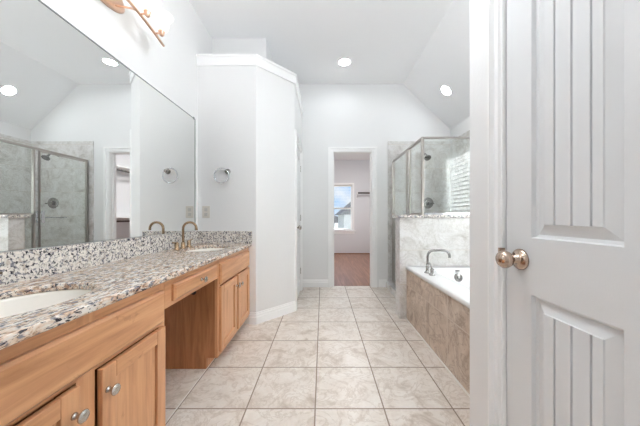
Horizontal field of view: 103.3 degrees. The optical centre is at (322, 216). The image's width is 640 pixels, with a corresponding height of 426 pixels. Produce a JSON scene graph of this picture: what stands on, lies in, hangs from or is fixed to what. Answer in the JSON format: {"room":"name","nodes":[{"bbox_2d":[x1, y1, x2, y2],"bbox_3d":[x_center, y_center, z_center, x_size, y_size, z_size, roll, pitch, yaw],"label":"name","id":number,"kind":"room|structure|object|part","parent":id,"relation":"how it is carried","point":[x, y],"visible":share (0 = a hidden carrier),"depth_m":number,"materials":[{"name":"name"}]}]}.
{"room":"bathroom","nodes":[
{"label":"bathroom","id":0,"kind":"room"},
{"bbox_2d":[0,0,211,252],"bbox_3d":[-1.340,-0.485,1.325,0.120,3.170,5.490,0,0,0],"label":"wall","id":1,"kind":"structure","parent":0,"point":[171,69],"depth_m":1.93,"materials":[{"name":"white paint"}]},
{"bbox_2d":[0,0,194,251],"bbox_3d":[-1.275,-0.421,1.446,0.010,1.125,2.173,0,0,0],"label":"wall mirror","id":2,"kind":"object","parent":1,"relation":"attached to","point":[91,151],"visible":1,"depth_m":1.31,"materials":[{"name":"grey mirror"}]},
{"bbox_2d":[0,231,198,285],"bbox_3d":[-1.267,0.207,1.464,0.022,0.129,2.208,0,0,0],"label":"backsplash","id":3,"kind":"structure","parent":1,"relation":"attached to","point":[21,265],"depth_m":1.29,"materials":[{"name":"stone"}]},
{"bbox_2d":[100,0,173,46],"bbox_3d":[-1.147,-1.310,1.450,0.265,0.210,0.704,0,0,0],"label":"vanity light","id":4,"kind":"object","parent":1,"relation":"attached to","point":[162,19],"visible":1,"depth_m":1.59,"materials":[{"name":"brown metal"}]},
{"bbox_3d":[-1.197,-1.270,1.540,0.138,0.042,0.011,0,0,0],"label":"arm","id":5,"kind":"part","parent":4,"relation":"part of","materials":[{"name":"brown metal"}]},
{"bbox_3d":[-1.085,-1.321,1.567,0.140,0.106,0.140,0,0,0],"label":"lamp shade","id":6,"kind":"part","parent":4,"relation":"part of","materials":[{"name":"white glass"}]},
{"bbox_3d":[-1.085,-1.302,1.707,0.140,0.106,0.140,0,0,0],"label":"lamp shade","id":7,"kind":"part","parent":4,"relation":"part of","materials":[{"name":"white glass"}]},
{"bbox_2d":[212,38,272,61],"bbox_3d":[-0.968,-1.845,3.445,0.625,0.450,1.010,0,0,0],"label":"wall","id":8,"kind":"structure","parent":0,"point":[259,46],"depth_m":2.94,"materials":[{"name":"white paint"}]},
{"bbox_2d":[197,66,301,323],"bbox_3d":[-0.802,-0.260,3.270,0.955,2.720,1.360,0,0,0],"label":"wall","id":9,"kind":"structure","parent":0,"point":[248,117],"depth_m":2.59,"materials":[{"name":"white paint"}]},
{"bbox_2d":[202,206,209,217],"bbox_3d":[-1.190,-0.046,2.586,0.078,0.122,0.008,0,0,0],"label":"outlet","id":10,"kind":"object","parent":9,"relation":"attached to","point":[205,209],"visible":1,"depth_m":2.58,"materials":[{"name":"white plastic"}]},
{"bbox_2d":[214,168,230,182],"bbox_3d":[-1.015,-0.412,2.563,0.160,0.160,0.054,0,0,0],"label":"towel ring","id":11,"kind":"object","parent":9,"relation":"attached to","point":[227,171],"visible":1,"depth_m":2.54,"materials":[{"name":"silver metal"}]},
{"bbox_2d":[196,54,302,117],"bbox_3d":[-0.557,-1.597,3.094,0.603,0.110,1.695,0,0,35],"label":"trim","id":12,"kind":"structure","parent":9,"relation":"attached to","point":[257,60],"depth_m":2.58,"materials":[{"name":"white paint"}]},
{"bbox_2d":[249,301,295,324],"bbox_3d":[-0.515,1.041,2.748,0.576,0.118,0.059,0,0,-41],"label":"baseboard","id":13,"kind":"structure","parent":9,"relation":"attached to","point":[255,318],"depth_m":2.70,"materials":[{"name":"white paint"}]},
{"bbox_2d":[295,129,302,310],"bbox_3d":[-0.344,0.042,3.385,0.091,2.117,0.864,0,0,0],"label":"trim","id":14,"kind":"structure","parent":9,"relation":"attached to","point":[297,139],"depth_m":2.95,"materials":[{"name":"white paint"}]},
{"bbox_2d":[297,145,301,298],"bbox_3d":[-0.309,0.072,3.386,0.109,2.016,0.708,0,0,0],"label":"door","id":15,"kind":"structure","parent":9,"relation":"in","point":[299,227],"depth_m":3.47,"materials":[{"name":"white paint"}]},
{"bbox_3d":[-0.344,-0.365,3.237,0.033,0.870,0.215,0,0,0],"label":"panel","id":16,"kind":"part","parent":15,"relation":"part of","materials":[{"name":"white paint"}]},
{"bbox_3d":[-0.344,0.570,3.237,0.033,0.660,0.215,0,0,0],"label":"panel","id":17,"kind":"part","parent":15,"relation":"part of","materials":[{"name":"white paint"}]},
{"bbox_3d":[-0.344,-0.365,3.533,0.033,0.870,0.215,0,0,0],"label":"panel","id":18,"kind":"part","parent":15,"relation":"part of","materials":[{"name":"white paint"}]},
{"bbox_3d":[-0.344,0.570,3.533,0.033,0.660,0.215,0,0,0],"label":"panel","id":19,"kind":"part","parent":15,"relation":"part of","materials":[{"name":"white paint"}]},
{"bbox_2d":[166,254,469,425],"bbox_3d":[0.375,1.158,3.065,3.550,0.124,8.970,0,0,0],"label":"floor","id":20,"kind":"structure","parent":0,"point":[345,357],"depth_m":1.77,"materials":[{"name":"tile"}]},
{"bbox_2d":[0,282,165,425],"bbox_3d":[-0.990,0.701,0.809,0.576,0.798,0.805,0,0,0],"label":"vanity cabinet","id":21,"kind":"object","parent":20,"relation":"on","point":[105,366],"visible":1,"depth_m":0.84,"materials":[{"name":"brown wood"}]},
{"bbox_3d":[-0.767,0.325,0.615,0.020,0.045,0.326,0,0,0],"label":"frame rail","id":22,"kind":"part","parent":21,"relation":"part of","materials":[{"name":"brown wood"}]},
{"bbox_3d":[-0.747,0.543,0.600,0.020,0.058,0.226,0,0,0],"label":"rail","id":23,"kind":"part","parent":21,"relation":"part of","materials":[{"name":"brown wood"}]},
{"bbox_3d":[-0.767,0.490,0.615,0.020,0.040,0.326,0,0,0],"label":"frame rail","id":24,"kind":"part","parent":21,"relation":"part of","materials":[{"name":"brown wood"}]},
{"bbox_3d":[-0.720,0.593,0.751,0.034,0.037,0.037,0,0,0],"label":"knob","id":25,"kind":"part","parent":21,"relation":"part of","materials":[{"name":"silver metal"}]},
{"bbox_3d":[-0.720,0.593,0.868,0.034,0.037,0.037,0,0,0],"label":"knob","id":26,"kind":"part","parent":21,"relation":"part of","materials":[{"name":"silver metal"}]},
{"bbox_2d":[0,243,251,349],"bbox_3d":[-1.000,0.287,1.474,0.556,0.030,2.228,0,0,0],"label":"countertop","id":27,"kind":"structure","parent":21,"relation":"on","point":[112,282],"depth_m":1.04,"materials":[{"name":"stone"}]},
{"bbox_2d":[0,289,90,317],"bbox_3d":[-1.008,0.376,0.818,0.389,0.145,0.495,0,0,0],"label":"sink","id":28,"kind":"object","parent":27,"relation":"in","point":[16,305],"visible":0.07,"depth_m":0.98,"materials":[{"name":"white ceramic"}]},
{"bbox_2d":[172,221,197,249],"bbox_3d":[-1.141,0.156,2.160,0.151,0.232,0.312,0,0,0],"label":"sink faucet","id":29,"kind":"object","parent":27,"relation":"on","point":[176,244],"visible":1,"depth_m":2.15,"materials":[{"name":"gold metal"}]},
{"bbox_3d":[-1.190,0.237,2.046,0.048,0.069,0.085,0,0,0],"label":"lever handle","id":30,"kind":"part","parent":29,"relation":"part of","materials":[{"name":"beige metal"}]},
{"bbox_3d":[-1.190,0.244,2.160,0.052,0.056,0.052,0,0,0],"label":"spout","id":31,"kind":"part","parent":29,"relation":"part of","materials":[{"name":"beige metal"}]},
{"bbox_3d":[-1.190,0.237,2.273,0.048,0.069,0.084,0,0,0],"label":"lever handle","id":32,"kind":"part","parent":29,"relation":"part of","materials":[{"name":"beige metal"}]},
{"bbox_3d":[-1.133,0.151,2.160,0.135,0.222,0.019,0,0,0],"label":"spout","id":33,"kind":"part","parent":29,"relation":"part of","materials":[{"name":"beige metal"}]},
{"bbox_2d":[164,260,216,308],"bbox_3d":[-0.966,0.373,1.518,0.528,0.143,0.611,0,0,0],"label":"drawer","id":34,"kind":"object","parent":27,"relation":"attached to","point":[178,288],"visible":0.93,"depth_m":1.40,"materials":[{"name":"brown wood"}]},
{"bbox_3d":[-0.747,0.382,1.526,0.020,0.083,0.517,0,0,0],"label":"drawer","id":35,"kind":"part","parent":34,"relation":"part of","materials":[{"name":"brown wood"}]},
{"bbox_2d":[189,248,225,251],"bbox_3d":[-1.005,0.376,2.195,0.392,0.145,0.488,0,0,0],"label":"sink","id":36,"kind":"object","parent":27,"relation":"in","point":[205,249],"visible":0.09,"depth_m":2.40,"materials":[{"name":"white ceramic"}]},
{"bbox_2d":[199,231,251,242],"bbox_3d":[-0.998,0.210,2.578,0.560,0.124,0.020,0,0,0],"label":"side splash","id":37,"kind":"object","parent":27,"relation":"on","point":[204,236],"visible":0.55,"depth_m":2.57,"materials":[{"name":"stone"}]},
{"bbox_3d":[-0.767,0.490,1.004,0.020,0.040,0.326,0,0,0],"label":"frame rail","id":38,"kind":"part","parent":21,"relation":"part of","materials":[{"name":"brown wood"}]},
{"bbox_3d":[-0.767,0.325,1.004,0.020,0.045,0.326,0,0,0],"label":"frame rail","id":39,"kind":"part","parent":21,"relation":"part of","materials":[{"name":"brown wood"}]},
{"bbox_3d":[-0.747,0.543,1.019,0.020,0.058,0.226,0,0,0],"label":"rail","id":40,"kind":"part","parent":21,"relation":"part of","materials":[{"name":"brown wood"}]},
{"bbox_3d":[-0.751,0.751,1.019,0.010,0.358,0.226,0,0,0],"label":"door","id":41,"kind":"part","parent":21,"relation":"part of","materials":[{"name":"brown wood"}]},
{"bbox_2d":[166,358,214,422],"bbox_3d":[-0.835,1.098,1.899,0.005,0.004,1.375,0,0,0],"label":"grout line","id":42,"kind":"structure","parent":20,"relation":"attached to","point":[214,358],"depth_m":1.57,"materials":[{"name":"white"}]},
{"bbox_2d":[164,248,249,368],"bbox_3d":[-0.990,0.701,2.203,0.576,0.798,0.767,0,0,0],"label":"vanity cabinet","id":43,"kind":"object","parent":20,"relation":"on","point":[199,326],"visible":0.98,"depth_m":1.82,"materials":[{"name":"brown wood"}]},
{"bbox_3d":[-0.767,0.325,2.022,0.020,0.045,0.304,0,0,0],"label":"frame rail","id":44,"kind":"part","parent":43,"relation":"part of","materials":[{"name":"brown wood"}]},
{"bbox_3d":[-0.751,0.751,2.017,0.010,0.358,0.224,0,0,0],"label":"door","id":45,"kind":"part","parent":43,"relation":"part of","materials":[{"name":"brown wood"}]},
{"bbox_3d":[-0.747,0.543,2.017,0.020,0.058,0.224,0,0,0],"label":"rail","id":46,"kind":"part","parent":43,"relation":"part of","materials":[{"name":"brown wood"}]},
{"bbox_3d":[-0.747,0.959,2.017,0.020,0.058,0.224,0,0,0],"label":"rail","id":47,"kind":"part","parent":43,"relation":"part of","materials":[{"name":"brown wood"}]},
{"bbox_3d":[-0.767,0.325,2.389,0.020,0.045,0.304,0,0,0],"label":"frame rail","id":48,"kind":"part","parent":43,"relation":"part of","materials":[{"name":"brown wood"}]},
{"bbox_3d":[-0.747,0.543,2.394,0.020,0.058,0.224,0,0,0],"label":"rail","id":49,"kind":"part","parent":43,"relation":"part of","materials":[{"name":"brown wood"}]},
{"bbox_3d":[-0.751,0.751,2.394,0.010,0.358,0.224,0,0,0],"label":"door","id":50,"kind":"part","parent":43,"relation":"part of","materials":[{"name":"brown wood"}]},
{"bbox_3d":[-0.747,0.959,2.394,0.020,0.058,0.224,0,0,0],"label":"rail","id":51,"kind":"part","parent":43,"relation":"part of","materials":[{"name":"brown wood"}]},
{"bbox_2d":[406,266,469,308],"bbox_3d":[1.440,0.747,1.910,1.095,0.437,1.616,0,0,0],"label":"bathtub","id":52,"kind":"object","parent":20,"relation":"on","point":[454,281],"visible":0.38,"depth_m":2.26,"materials":[{"name":"white ceramic"}]},
{"bbox_2d":[424,249,450,275],"bbox_3d":[1.078,0.417,2.324,0.246,0.222,0.152,0,0,0],"label":"tub faucet","id":53,"kind":"object","parent":52,"relation":"on","point":[429,271],"visible":1,"depth_m":2.36,"materials":[{"name":"silver metal"}]},
{"bbox_3d":[0.985,0.485,2.370,0.060,0.085,0.060,0,0,0],"label":"spout","id":54,"kind":"part","parent":53,"relation":"part of","materials":[{"name":"silver metal"}]},
{"bbox_3d":[0.985,0.471,2.275,0.054,0.114,0.054,0,0,0],"label":"lever handle","id":55,"kind":"part","parent":53,"relation":"part of","materials":[{"name":"silver metal"}]},
{"bbox_3d":[1.087,0.407,2.370,0.228,0.202,0.022,0,0,0],"label":"spout","id":56,"kind":"part","parent":53,"relation":"part of","materials":[{"name":"silver metal"}]},
{"bbox_3d":[1.360,0.613,2.528,0.084,0.083,0.032,0,0,0],"label":"overflow plate","id":57,"kind":"part","parent":52,"relation":"part of","materials":[{"name":"silver metal"}]},
{"bbox_2d":[407,270,469,393],"bbox_3d":[0.924,0.831,1.910,0.040,0.539,1.620,0,0,0],"label":"tub apron","id":58,"kind":"object","parent":20,"relation":"on","point":[443,322],"visible":0.5,"depth_m":1.89,"materials":[{"name":"tile"}]},
{"bbox_2d":[406,318,469,397],"bbox_3d":[0.898,1.097,1.910,0.011,0.006,1.620,0,0,0],"label":"trim","id":59,"kind":"structure","parent":58,"relation":"attached to","point":[444,365],"depth_m":1.90,"materials":[{"name":"white"}]},
{"bbox_2d":[189,0,469,128],"bbox_3d":[0.375,-1.694,1.325,3.550,0.953,5.490,0,0,0],"label":"ceiling","id":60,"kind":"structure","parent":0,"point":[423,46],"depth_m":2.88,"materials":[{"name":"white paint"}]},
{"bbox_2d":[337,57,351,66],"bbox_3d":[0.295,-2.067,3.390,0.194,0.009,0.194,0,0,0],"label":"recessed light","id":61,"kind":"object","parent":60,"relation":"in","point":[344,61],"visible":1,"depth_m":3.38,"materials":[{"name":"white paint"}]},
{"bbox_2d":[440,85,451,95],"bbox_3d":[1.656,-1.687,3.390,0.135,0.129,0.184,0,0,0],"label":"recessed light","id":62,"kind":"object","parent":60,"relation":"in","point":[445,90],"visible":1,"depth_m":3.38,"materials":[{"name":"white paint"}]},
{"bbox_2d":[334,160,369,252],"bbox_3d":[0.500,-0.275,7.475,3.200,2.750,0.150,0,0,0],"label":"wall","id":63,"kind":"structure","parent":0,"point":[357,172],"depth_m":7.40,"materials":[{"name":"white paint"}]},
{"bbox_2d":[334,183,369,233],"bbox_3d":[0.965,-0.241,7.385,2.070,1.482,0.290,0,0,0],"label":"window","id":64,"kind":"structure","parent":63,"relation":"in","point":[336,231],"depth_m":7.39,"materials":[{"name":"white paint"}]},
{"bbox_2d":[334,185,351,200],"bbox_3d":[0.448,-0.583,7.439,0.835,0.685,0.053,0,0,0],"label":"window blind","id":65,"kind":"object","parent":64,"relation":"attached to","point":[334,185],"visible":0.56,"depth_m":7.42,"materials":[{"name":"white plastic"}]},
{"bbox_3d":[0.448,-0.902,7.440,0.835,0.045,0.050,0,0,0],"label":"head rail","id":66,"kind":"part","parent":65,"relation":"part of","materials":[{"name":"white plastic"}]},
{"bbox_3d":[1.492,-0.618,7.320,1.015,0.195,0.160,0,0,0],"label":"clothes rail","id":67,"kind":"part","parent":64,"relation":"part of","materials":[{"name":"black metal"}]},
{"bbox_2d":[334,253,369,253],"bbox_3d":[0.500,1.083,7.394,3.000,0.026,0.012,0,0,0],"label":"baseboard","id":68,"kind":"structure","parent":63,"relation":"attached to","point":[334,253],"depth_m":7.39,"materials":[{"name":"wood"}]},
{"bbox_2d":[334,154,369,159],"bbox_3d":[0.500,-1.700,5.810,3.200,0.100,3.480,0,0,0],"label":"ceiling","id":69,"kind":"structure","parent":0,"point":[336,156],"depth_m":7.02,"materials":[{"name":"white paint"}]},
{"bbox_2d":[298,84,450,286],"bbox_3d":[0.435,-0.485,4.004,3.430,3.170,0.132,0,0,0],"label":"wall","id":70,"kind":"structure","parent":0,"point":[334,115],"depth_m":3.95,"materials":[{"name":"white paint"}]},
{"bbox_2d":[303,279,327,286],"bbox_3d":[-0.119,1.041,3.942,0.412,0.118,0.016,0,0,0],"label":"baseboard","id":71,"kind":"structure","parent":70,"relation":"attached to","point":[306,282],"depth_m":3.94,"materials":[{"name":"white paint"}]},
{"bbox_2d":[328,147,376,286],"bbox_3d":[0.469,0.010,3.996,0.758,2.180,0.148,0,0,0],"label":"trim","id":72,"kind":"structure","parent":70,"relation":"attached to","point":[372,151],"depth_m":3.93,"materials":[{"name":"white paint"}]},
{"bbox_2d":[379,279,386,286],"bbox_3d":[0.941,1.041,3.942,0.119,0.118,0.016,0,0,0],"label":"baseboard","id":73,"kind":"structure","parent":70,"relation":"attached to","point":[382,282],"depth_m":3.94,"materials":[{"name":"white paint"}]},
{"bbox_2d":[386,282,395,297],"bbox_3d":[1.052,1.058,3.404,0.135,0.085,1.068,0,0,0],"label":"trim","id":74,"kind":"structure","parent":70,"relation":"attached to","point":[390,286],"depth_m":3.67,"materials":[{"name":"tile"}]},
{"bbox_2d":[392,137,469,283],"bbox_3d":[1.512,0.068,3.362,0.952,1.895,1.152,0,0,0],"label":"shower enclosure","id":75,"kind":"object","parent":74,"relation":"on","point":[421,139],"visible":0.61,"depth_m":3.19,"materials":[{"name":"silver metal"}]},
{"bbox_3d":[1.081,0.075,3.569,0.022,1.842,0.662,0,0,0],"label":"door frame","id":76,"kind":"part","parent":75,"relation":"part of","materials":[{"name":"silver metal"}]},
{"bbox_3d":[1.107,-0.866,3.362,0.028,0.028,1.152,0,0,0],"label":"header rail","id":77,"kind":"part","parent":75,"relation":"part of","materials":[{"name":"silver metal"}]},
{"bbox_3d":[1.107,0.082,3.201,0.028,1.867,0.022,0,0,0],"label":"strike post","id":78,"kind":"part","parent":75,"relation":"part of","materials":[{"name":"silver metal"}]},
{"bbox_3d":[1.107,-0.435,2.800,0.028,0.833,0.028,0,0,0],"label":"corner post","id":79,"kind":"part","parent":75,"relation":"part of","materials":[{"name":"silver metal"}]},
{"bbox_3d":[1.554,-0.870,2.800,0.867,0.020,0.028,0,0,0],"label":"header rail","id":80,"kind":"part","parent":75,"relation":"part of","materials":[{"name":"silver metal"}]},
{"bbox_3d":[1.554,-0.030,2.800,0.867,0.022,0.022,0,0,0],"label":"rail","id":81,"kind":"part","parent":75,"relation":"part of","materials":[{"name":"silver metal"}]},
{"bbox_2d":[424,153,430,160],"bbox_3d":[1.560,-0.913,3.826,0.100,0.154,0.225,0,0,0],"label":"shower fixture","id":82,"kind":"object","parent":70,"relation":"attached to","point":[427,157],"visible":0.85,"depth_m":3.75,"materials":[{"name":"silver metal"}]},
{"bbox_2d":[424,198,433,207],"bbox_3d":[1.640,-0.210,3.910,0.170,0.170,0.055,0,0,0],"label":"shower valve","id":83,"kind":"object","parent":70,"relation":"attached to","point":[428,202],"visible":0.89,"depth_m":3.93,"materials":[{"name":"silver metal"}]},
{"bbox_2d":[396,218,469,318],"bbox_3d":[1.415,0.556,2.795,1.170,1.087,0.150,0,0,0],"label":"wall","id":84,"kind":"structure","parent":0,"point":[415,237],"depth_m":2.72,"materials":[{"name":"tile"}]},
{"bbox_2d":[392,215,469,217],"bbox_3d":[1.397,-0.003,2.795,1.205,0.032,0.210,0,0,0],"label":"trim","id":85,"kind":"structure","parent":84,"relation":"on","point":[393,216],"depth_m":2.69,"materials":[{"name":"stone"}]},
{"bbox_2d":[450,117,469,212],"bbox_3d":[2.069,-0.155,2.525,0.162,2.510,3.090,0,0,0],"label":"wall","id":86,"kind":"structure","parent":0,"point":[459,148],"depth_m":3.64,"materials":[{"name":"tile"}]},
{"bbox_2d":[470,0,487,425],"bbox_3d":[0.700,-0.485,-0.160,0.120,3.170,2.520,0,0,0],"label":"wall","id":87,"kind":"structure","parent":0,"point":[478,9],"depth_m":1.04,"materials":[{"name":"white paint"}]},
{"bbox_2d":[488,0,506,425],"bbox_3d":[0.688,0.050,0.503,0.145,2.101,0.882,0,0,0],"label":"trim","id":88,"kind":"structure","parent":87,"relation":"attached to","point":[497,9],"depth_m":0.90,"materials":[{"name":"white paint"}]},
{"bbox_2d":[495,0,639,425],"bbox_3d":[0.626,0.073,0.507,0.109,2.030,0.778,0,0,0],"label":"door","id":89,"kind":"structure","parent":87,"relation":"in","point":[571,259],"depth_m":0.65,"materials":[{"name":"white paint"}]},
{"bbox_3d":[0.594,0.139,0.822,0.045,0.057,0.057,0,0,0],"label":"knob","id":90,"kind":"part","parent":89,"relation":"part of","materials":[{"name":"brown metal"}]},
{"bbox_3d":[0.660,-0.367,0.660,0.033,0.866,0.240,0,0,0],"label":"panel","id":91,"kind":"part","parent":89,"relation":"part of","materials":[{"name":"white paint"}]},
{"bbox_3d":[0.660,0.571,0.660,0.033,0.658,0.240,0,0,0],"label":"panel","id":92,"kind":"part","parent":89,"relation":"part of","materials":[{"name":"white paint"}]},
{"label":"outside","id":93,"kind":"structure","parent":0,"visible":0},
{"bbox_3d":[0.000,4.200,49.100,80.000,0.200,81.800,0,0,0],"label":"ground","id":94,"kind":"structure","parent":93,"visible":0},
{"bbox_2d":[334,215,337,228],"bbox_3d":[0.900,1.900,33.750,5.800,4.400,9.300,0,0,0],"label":"house","id":95,"kind":"structure","parent":94,"relation":"on","point":[335,217],"depth_m":29.10,"materials":[{"name":"white"}]},
{"bbox_2d":[335,202,350,228],"bbox_3d":[5.360,0.300,24.000,8.080,7.600,8.800,0,0,0],"label":"house","id":96,"kind":"structure","parent":94,"relation":"on","point":[344,215],"depth_m":20.00,"materials":[{"name":"white"}]}
]}

